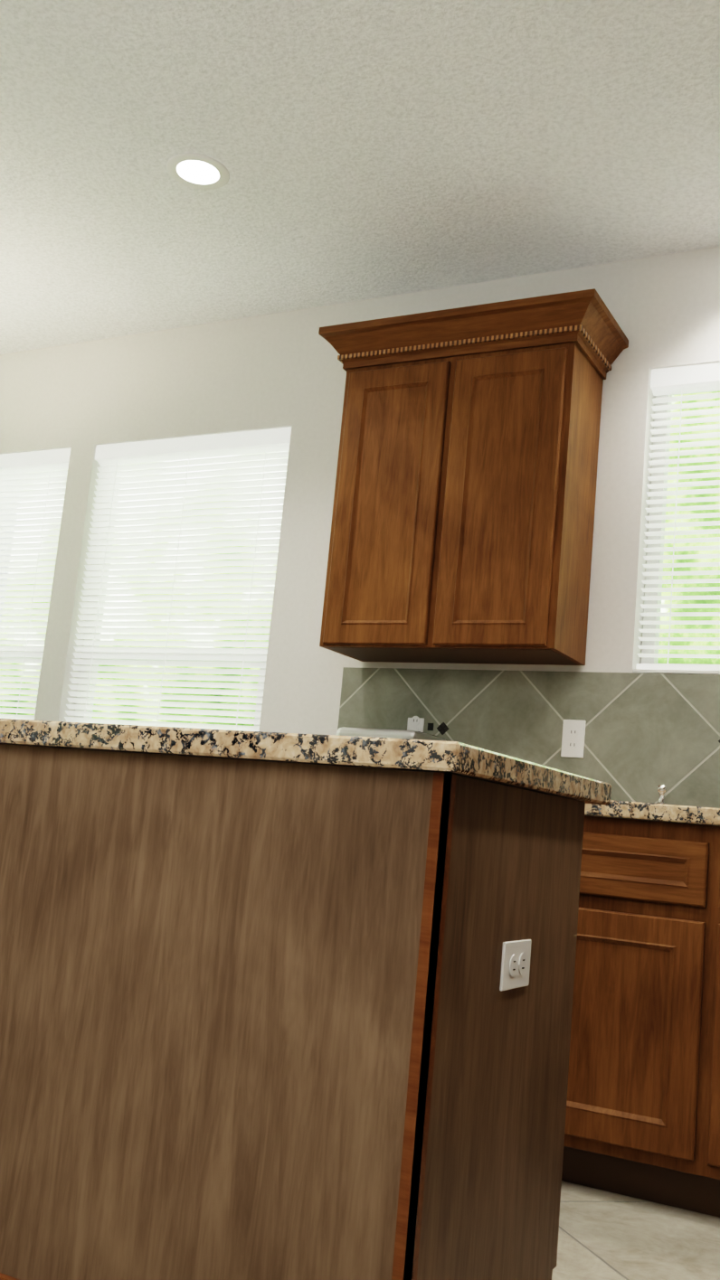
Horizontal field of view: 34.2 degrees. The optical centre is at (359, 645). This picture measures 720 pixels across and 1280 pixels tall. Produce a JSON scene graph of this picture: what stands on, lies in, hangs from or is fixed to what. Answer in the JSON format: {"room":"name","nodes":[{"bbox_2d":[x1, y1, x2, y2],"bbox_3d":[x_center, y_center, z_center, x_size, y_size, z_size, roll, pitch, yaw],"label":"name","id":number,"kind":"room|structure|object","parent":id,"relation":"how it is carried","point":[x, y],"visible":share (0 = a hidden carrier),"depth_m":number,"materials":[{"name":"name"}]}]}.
{"room":"kitchen","nodes":[
{"label":"kitchen","id":0,"kind":"room"},
{"bbox_2d":[0,246,719,735],"bbox_3d":[0.102,0.078,4.120,6.230,2.750,0.150,0,-10,28],"label":"wall","id":1,"kind":"structure","parent":0,"point":[81,400],"depth_m":4.33,"materials":[{"name":"paint"}]},
{"bbox_2d":[0,448,70,720],"bbox_3d":[-1.697,0.022,5.091,0.974,1.724,0.131,0,-10,28],"label":"window blind","id":2,"kind":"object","parent":1,"relation":"in","point":[40,463],"depth_m":4.97,"materials":[{"name":"white plastic"}]},
{"bbox_2d":[64,427,291,731],"bbox_3d":[-0.729,0.030,4.570,0.954,1.724,0.131,0,-10,28],"label":"window blind","id":3,"kind":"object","parent":1,"relation":"in","point":[115,461],"depth_m":4.57,"materials":[{"name":"white plastic"}]},
{"bbox_2d":[632,362,719,674],"bbox_3d":[1.306,-0.390,3.564,0.864,0.994,0.131,0,-10,28],"label":"window blind","id":4,"kind":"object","parent":1,"relation":"in","point":[666,384],"depth_m":3.70,"materials":[{"name":"white plastic"}]},
{"bbox_2d":[0,0,719,354],"bbox_3d":[-0.732,-1.698,2.543,6.530,0.100,4.600,0,-10,28],"label":"ceiling","id":5,"kind":"structure","parent":0,"point":[367,148],"depth_m":3.40,"materials":[{"name":"white paint"}]},
{"bbox_2d":[166,153,229,189],"bbox_3d":[-0.498,-1.455,3.597,0.196,0.005,0.196,0,-10,28],"label":"recessed light","id":6,"kind":"object","parent":5,"relation":"in","point":[198,171],"visible":1,"depth_m":3.59,"materials":[{"name":"white"}]},
{"bbox_2d":[551,1180,719,1279],"bbox_3d":[-0.995,1.105,2.101,6.530,0.100,4.600,0,-10,28],"label":"floor","id":7,"kind":"structure","parent":0,"point":[603,1235],"depth_m":2.48,"materials":[{"name":"tile"}]},
{"bbox_2d":[0,743,607,1279],"bbox_3d":[-0.302,0.662,2.068,1.223,0.889,0.656,0,-10,28],"label":"kitchen island","id":8,"kind":"object","parent":7,"relation":"on","point":[286,1006],"depth_m":1.70,"materials":[{"name":"brown wood"}]},
{"bbox_2d":[0,718,611,805],"bbox_3d":[-0.260,0.208,2.164,1.270,0.040,0.730,0,-10,28],"label":"island countertop","id":9,"kind":"structure","parent":8,"relation":"on","point":[420,756],"depth_m":1.72,"materials":[{"name":"beige stone"}]},
{"bbox_2d":[318,288,719,1217],"bbox_3d":[-0.096,-0.161,1.882,4.154,2.488,3.994,0,-10,28],"label":"kitchen cabinets","id":10,"kind":"object","parent":7,"relation":"on","point":[463,512],"visible":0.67,"depth_m":3.59,"materials":[{"name":"brown wood"}]},
{"bbox_2d":[336,726,445,741],"bbox_3d":[0.096,0.375,3.765,0.296,0.192,0.280,0,-10,28],"label":"toaster","id":11,"kind":"object","parent":10,"relation":"on","point":[381,733],"visible":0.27,"depth_m":3.67,"materials":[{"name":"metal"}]},
{"label":"outside","id":12,"kind":"structure","parent":0,"visible":0},
{"bbox_2d":[0,390,719,731],"bbox_3d":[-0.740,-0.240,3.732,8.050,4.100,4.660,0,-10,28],"label":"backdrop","id":13,"kind":"structure","parent":12,"point":[694,618],"depth_m":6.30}
]}

